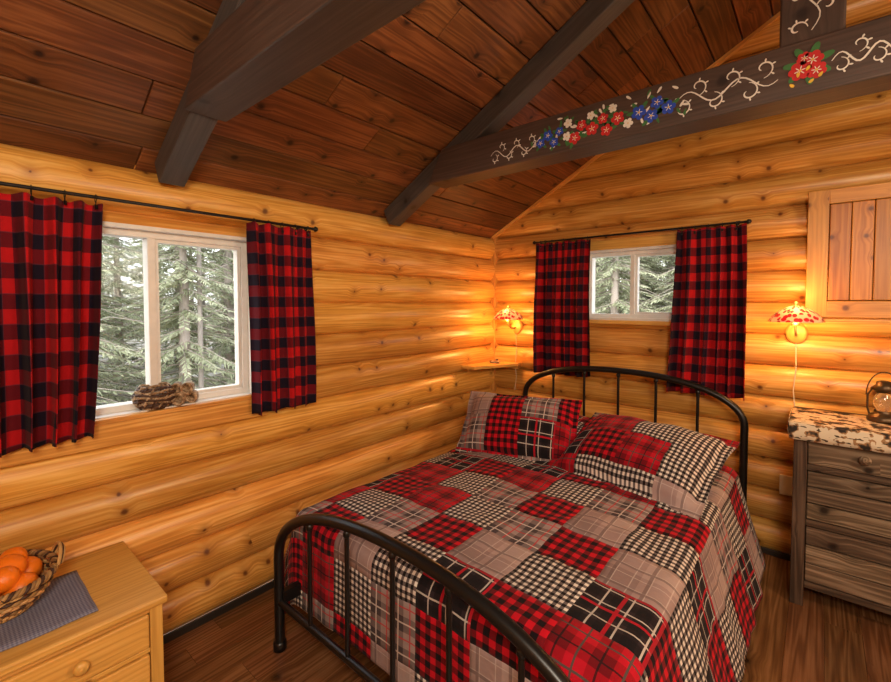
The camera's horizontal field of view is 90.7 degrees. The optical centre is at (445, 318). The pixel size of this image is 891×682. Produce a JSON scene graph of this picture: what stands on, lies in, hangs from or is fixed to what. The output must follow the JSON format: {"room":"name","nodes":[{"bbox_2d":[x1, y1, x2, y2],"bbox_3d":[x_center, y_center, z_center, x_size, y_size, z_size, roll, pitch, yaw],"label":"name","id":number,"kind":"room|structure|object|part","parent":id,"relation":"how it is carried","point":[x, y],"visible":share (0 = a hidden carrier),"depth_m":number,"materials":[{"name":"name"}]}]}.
{"room":"log cabin bedroom","nodes":[
{"label":"log cabin bedroom","id":0,"kind":"room"},
{"bbox_2d":[0,143,494,634],"bbox_3d":[-1.122,0.368,1.914,0.060,1.970,4.800,2,3,40],"label":"wall","id":1,"kind":"structure","parent":0,"point":[400,311],"depth_m":2.20,"materials":[{"name":"brown wood"}]},
{"bbox_2d":[0,395,266,467],"bbox_3d":[-1.368,0.435,1.594,0.070,0.110,1.490,2,3,40],"label":"trim","id":2,"kind":"structure","parent":1,"relation":"attached to","point":[116,430],"depth_m":1.76,"materials":[{"name":"brown wood"}]},
{"bbox_2d":[0,181,317,236],"bbox_3d":[-1.186,-0.430,1.718,0.102,0.064,1.540,2,3,40],"label":"curtain rod","id":3,"kind":"object","parent":1,"relation":"attached to","point":[315,229],"visible":0.94,"depth_m":1.67,"materials":[{"name":"black metal"}]},
{"bbox_2d":[0,192,102,457],"bbox_3d":[-1.423,0.018,1.367,0.100,0.850,0.607,2,3,40],"label":"curtain","id":4,"kind":"object","parent":3,"relation":"hanging from","point":[51,250],"visible":1,"depth_m":1.49,"materials":[{"name":"red fabric"}]},
{"bbox_2d":[246,221,315,415],"bbox_3d":[-0.784,0.002,2.141,0.075,0.898,0.341,2,3,40],"label":"curtain","id":5,"kind":"object","parent":3,"relation":"hanging from","point":[279,264],"visible":1,"depth_m":2.15,"materials":[{"name":"red fabric"}]},
{"bbox_2d":[95,221,250,419],"bbox_3d":[-1.226,0.006,1.833,0.138,0.754,0.824,2,3,40],"label":"window","id":6,"kind":"structure","parent":1,"relation":"in","point":[150,241],"depth_m":1.86,"materials":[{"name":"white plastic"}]},
{"bbox_2d":[131,381,198,410],"bbox_3d":[-1.168,0.319,1.848,0.117,0.104,0.252,2,3,40],"label":"basket","id":7,"kind":"object","parent":6,"relation":"on","point":[176,394],"visible":1,"depth_m":1.80,"materials":[{"name":"wicker"}]},
{"bbox_3d":[-1.110,0.001,1.987,0.041,0.670,0.355,2,3,40],"label":"sash frame","id":8,"kind":"part","parent":6,"relation":"part of","materials":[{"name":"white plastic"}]},
{"bbox_2d":[163,580,273,644],"bbox_3d":[-1.095,1.336,1.925,0.012,0.035,4.640,2,3,40],"label":"baseboard","id":9,"kind":"structure","parent":1,"relation":"attached to","point":[176,633],"depth_m":1.98,"materials":[{"name":"black wood"}]},
{"bbox_2d":[462,360,521,370],"bbox_3d":[0.364,0.381,3.422,0.262,0.050,0.440,2,3,40],"label":"corner shelf","id":10,"kind":"object","parent":1,"relation":"attached to","point":[506,364],"visible":0.85,"depth_m":3.40,"materials":[{"name":"brown wood"}]},
{"bbox_2d":[489,359,500,362],"bbox_3d":[0.393,0.335,3.500,0.090,0.036,0.090,2,3,40],"label":"dish","id":11,"kind":"object","parent":10,"relation":"on","point":[495,360],"visible":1,"depth_m":3.47,"materials":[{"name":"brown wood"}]},
{"bbox_2d":[490,237,497,392],"bbox_3d":[0.406,0.301,3.702,0.056,1.980,0.056,2,3,40],"label":"trim","id":12,"kind":"structure","parent":1,"relation":"attached to","point":[494,259],"depth_m":3.66,"materials":[{"name":"brown wood"}]},
{"bbox_2d":[0,0,779,238],"bbox_3d":[0.523,-1.157,0.467,4.418,1.229,4.808,2,3,40],"label":"ceiling","id":13,"kind":"structure","parent":0,"point":[101,81],"depth_m":1.86,"materials":[{"name":"brown wood"}]},
{"bbox_2d":[155,0,425,186],"bbox_3d":[0.475,-1.120,0.411,4.242,1.258,0.140,2,3,40],"label":"truss","id":14,"kind":"object","parent":13,"relation":"attached to","point":[251,50],"depth_m":1.24,"materials":[{"name":"brown wood"}]},
{"bbox_2d":[384,0,890,225],"bbox_3d":[1.265,-1.153,1.339,4.242,1.258,0.140,2,3,40],"label":"truss","id":15,"kind":"object","parent":13,"relation":"attached to","point":[467,158],"depth_m":1.69,"materials":[{"name":"brown wood"}]},
{"bbox_2d":[491,0,890,163],"bbox_3d":[0.763,-1.014,1.681,1.420,0.591,0.011,2,3,40],"label":"floral decoration","id":16,"kind":"object","parent":15,"relation":"attached to","point":[809,66],"visible":1,"depth_m":1.65,"materials":[{"name":"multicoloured paint"}]},
{"bbox_2d":[163,553,890,681],"bbox_3d":[0.520,1.432,0.553,4.500,0.060,4.900,2,3,40],"label":"floor","id":17,"kind":"structure","parent":0,"point":[828,638],"depth_m":1.82,"materials":[{"name":"laminate"}]},
{"bbox_2d":[0,541,167,681],"bbox_3d":[-1.196,1.122,1.383,0.518,0.500,0.439,2,3,40],"label":"dresser","id":18,"kind":"object","parent":17,"relation":"on","point":[121,641],"visible":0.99,"depth_m":1.32,"materials":[{"name":"brown wood"}]},
{"bbox_2d":[0,570,97,651],"bbox_3d":[-1.236,0.872,1.310,0.300,0.006,0.265,2,3,40],"label":"placemat","id":19,"kind":"object","parent":18,"relation":"on","point":[67,599],"visible":0.8,"depth_m":1.30,"materials":[{"name":"grey fabric"}]},
{"bbox_2d":[0,541,65,623],"bbox_3d":[-1.322,0.786,1.307,0.312,0.163,0.295,2,3,40],"label":"fruit basket","id":20,"kind":"object","parent":19,"relation":"on","point":[22,581],"visible":1,"depth_m":1.29,"materials":[{"name":"orange wicker"}]},
{"bbox_2d":[273,366,748,681],"bbox_3d":[0.475,0.845,2.101,1.412,1.004,2.019,2,3,40],"label":"bed","id":21,"kind":"object","parent":17,"relation":"on","point":[526,646],"visible":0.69,"depth_m":1.49,"materials":[{"name":"black metal"}]},
{"bbox_3d":[-0.163,1.023,1.357,1.412,0.700,0.051,2,3,40],"label":"footboard","id":22,"kind":"part","parent":21,"relation":"part of","materials":[{"name":"black metal"}]},
{"bbox_2d":[284,448,765,681],"bbox_3d":[0.425,1.051,2.136,1.735,0.534,1.796,2,3,40],"label":"patchwork quilt","id":23,"kind":"object","parent":21,"relation":"on","point":[612,583],"visible":0.77,"depth_m":1.56,"materials":[{"name":"fabric"}]},
{"bbox_2d":[455,391,582,461],"bbox_3d":[0.431,0.641,2.611,0.702,0.323,0.288,1,2,23],"label":"pillow","id":24,"kind":"object","parent":23,"relation":"on","point":[517,426],"visible":0.87,"depth_m":2.54,"materials":[{"name":"fabric"}]},
{"bbox_2d":[577,415,588,432],"bbox_3d":[0.756,0.703,2.736,0.658,0.171,0.431,2,3,40],"label":"pillow","id":25,"kind":"object","parent":23,"relation":"on","point":[582,419],"visible":0.02,"depth_m":2.68,"materials":[{"name":"fabric"}]},
{"bbox_2d":[547,412,739,520],"bbox_3d":[0.976,0.683,2.241,0.506,0.289,0.767,-2,3,-41],"label":"pillow","id":26,"kind":"object","parent":23,"relation":"on","point":[677,467],"visible":0.96,"depth_m":2.08,"materials":[{"name":"fabric"}]},
{"bbox_3d":[1.114,0.819,2.851,1.409,1.004,0.048,2,3,40],"label":"headboard","id":27,"kind":"part","parent":21,"relation":"part of","materials":[{"name":"black metal"}]},
{"bbox_2d":[789,406,890,614],"bbox_3d":[2.111,0.922,1.919,0.960,0.863,0.442,2,3,40],"label":"dresser","id":28,"kind":"object","parent":17,"relation":"on","point":[841,521],"visible":0.71,"depth_m":1.97,"materials":[{"name":"brown wood"}]},
{"bbox_2d":[787,407,890,453],"bbox_3d":[1.950,0.521,2.003,0.606,0.078,0.382,2,3,40],"label":"table runner","id":29,"kind":"object","parent":28,"relation":"on","point":[855,431],"visible":0.98,"depth_m":1.98,"materials":[{"name":"fabric"}]},
{"bbox_2d":[865,372,890,424],"bbox_3d":[2.033,0.363,2.040,0.116,0.232,0.116,-1,2,-20],"label":"lantern","id":30,"kind":"object","parent":29,"relation":"on","point":[881,414],"visible":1,"depth_m":2.02,"materials":[{"name":"brown metal"}]},
{"bbox_3d":[2.033,0.387,2.040,0.072,0.085,0.072,2,3,40],"label":"glass globe","id":31,"kind":"part","parent":30,"relation":"part of","materials":[{"name":"beige"}]},
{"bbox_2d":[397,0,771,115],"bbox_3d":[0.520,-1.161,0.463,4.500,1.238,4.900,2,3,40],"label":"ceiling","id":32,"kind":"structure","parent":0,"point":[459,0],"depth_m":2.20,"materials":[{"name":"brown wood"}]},
{"bbox_2d":[494,0,890,554],"bbox_3d":[2.047,-0.236,2.290,4.400,3.152,0.060,2,3,40],"label":"wall","id":33,"kind":"structure","parent":0,"point":[763,171],"depth_m":2.52,"materials":[{"name":"brown wood"}]},
{"bbox_2d":[493,305,522,389],"bbox_3d":[0.498,0.239,3.442,0.236,0.683,0.268,2,3,40],"label":"wall sconce","id":34,"kind":"object","parent":33,"relation":"attached to","point":[508,314],"visible":1,"depth_m":3.39,"materials":[{"name":"orange glass"}]},
{"bbox_3d":[0.487,-0.036,3.420,0.236,0.084,0.236,2,3,40],"label":"lamp shade","id":35,"kind":"part","parent":34,"relation":"part of","materials":[{"name":"glass"}]},
{"bbox_3d":[0.524,-0.009,3.464,0.040,0.189,0.152,2,3,40],"label":"arm","id":36,"kind":"part","parent":34,"relation":"part of","materials":[{"name":"gold metal"}]},
{"bbox_3d":[0.570,0.067,3.521,0.096,0.120,0.044,2,3,40],"label":"wall plate","id":37,"kind":"part","parent":34,"relation":"part of","materials":[{"name":"brown wood"}]},
{"bbox_2d":[589,244,675,320],"bbox_3d":[1.278,-0.230,2.992,0.644,0.484,0.138,2,3,40],"label":"window","id":38,"kind":"structure","parent":33,"relation":"in","point":[635,255],"depth_m":2.97,"materials":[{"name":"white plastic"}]},
{"bbox_3d":[1.397,-0.227,2.905,0.265,0.400,0.041,2,3,40],"label":"sash frame","id":39,"kind":"part","parent":38,"relation":"part of","materials":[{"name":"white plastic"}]},
{"bbox_2d":[589,234,676,325],"bbox_3d":[1.237,-0.245,2.943,0.740,0.575,0.044,2,3,40],"label":"trim","id":40,"kind":"structure","parent":33,"relation":"attached to","point":[661,240],"depth_m":2.91,"materials":[{"name":"brown wood"}]},
{"bbox_2d":[492,11,779,238],"bbox_3d":[2.030,-1.210,2.236,4.298,1.200,0.034,2,3,40],"label":"trim","id":41,"kind":"structure","parent":33,"relation":"attached to","point":[747,39],"depth_m":3.07,"materials":[{"name":"brown wood"}]},
{"bbox_2d":[533,219,751,247],"bbox_3d":[1.205,-0.547,2.918,1.370,0.064,0.102,2,3,40],"label":"curtain rod","id":42,"kind":"object","parent":33,"relation":"attached to","point":[748,221],"visible":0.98,"depth_m":2.77,"materials":[{"name":"black metal"}]},
{"bbox_2d":[533,239,590,376],"bbox_3d":[0.835,-0.071,3.179,0.425,0.972,0.093,2,3,40],"label":"curtain","id":43,"kind":"object","parent":42,"relation":"hanging from","point":[561,328],"visible":0.96,"depth_m":3.20,"materials":[{"name":"red fabric"}]},
{"bbox_2d":[666,223,746,400],"bbox_3d":[1.531,-0.038,2.584,0.403,0.997,0.096,2,3,40],"label":"curtain","id":44,"kind":"object","parent":42,"relation":"hanging from","point":[707,346],"visible":0.96,"depth_m":2.59,"materials":[{"name":"red fabric"}]},
{"bbox_2d":[760,546,790,560],"bbox_3d":[2.024,1.322,2.317,4.240,0.035,0.012,2,3,40],"label":"baseboard","id":45,"kind":"structure","parent":33,"relation":"attached to","point":[765,550],"depth_m":2.46,"materials":[{"name":"black wood"}]},
{"bbox_2d":[779,474,792,495],"bbox_3d":[1.884,0.921,2.425,0.070,0.110,0.012,2,3,40],"label":"wall outlet","id":46,"kind":"object","parent":33,"relation":"attached to","point":[785,482],"visible":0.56,"depth_m":2.42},
{"bbox_2d":[768,301,824,405],"bbox_3d":[1.830,0.265,2.308,0.236,0.710,0.268,2,3,40],"label":"wall sconce","id":47,"kind":"object","parent":33,"relation":"attached to","point":[796,332],"visible":0.99,"depth_m":2.27,"materials":[{"name":"orange glass"}]},
{"bbox_3d":[1.894,0.376,2.391,0.020,0.482,0.010,2,3,40],"label":"cord","id":48,"kind":"part","parent":47,"relation":"part of","materials":[{"name":"white plastic"}]},
{"bbox_3d":[1.857,0.003,2.330,0.040,0.189,0.152,2,3,40],"label":"arm","id":49,"kind":"part","parent":47,"relation":"part of","materials":[{"name":"gold metal"}]},
{"bbox_3d":[1.903,0.080,2.387,0.096,0.120,0.044,2,3,40],"label":"wall plate","id":50,"kind":"part","parent":47,"relation":"part of","materials":[{"name":"brown wood"}]},
{"bbox_3d":[1.820,-0.023,2.286,0.236,0.084,0.236,2,3,40],"label":"lamp shade","id":51,"kind":"part","parent":47,"relation":"part of","materials":[{"name":"white glass"}]},
{"bbox_2d":[805,182,890,318],"bbox_3d":[2.234,-0.325,2.059,0.840,0.655,0.069,2,3,40],"label":"upper cabinet","id":52,"kind":"object","parent":33,"relation":"attached to","point":[867,266],"visible":0.96,"depth_m":2.20,"materials":[{"name":"brown wood"}]},
{"label":"outside","id":53,"kind":"structure","parent":0,"visible":0},
{"bbox_2d":[96,308,234,405],"bbox_3d":[-7.210,0.547,10.193,44.000,2.045,44.000,2,3,40],"label":"ground","id":54,"kind":"structure","parent":53,"point":[133,340],"depth_m":9.57,"materials":[{"name":"white snow"}]},
{"bbox_2d":[96,236,675,405],"bbox_3d":[-1.902,-3.261,11.966,30.350,10.791,23.786,1,2,27],"label":"forest","id":55,"kind":"object","parent":54,"relation":"on","point":[655,291],"visible":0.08,"depth_m":7.15,"materials":[{"name":"green plant"}]}
]}

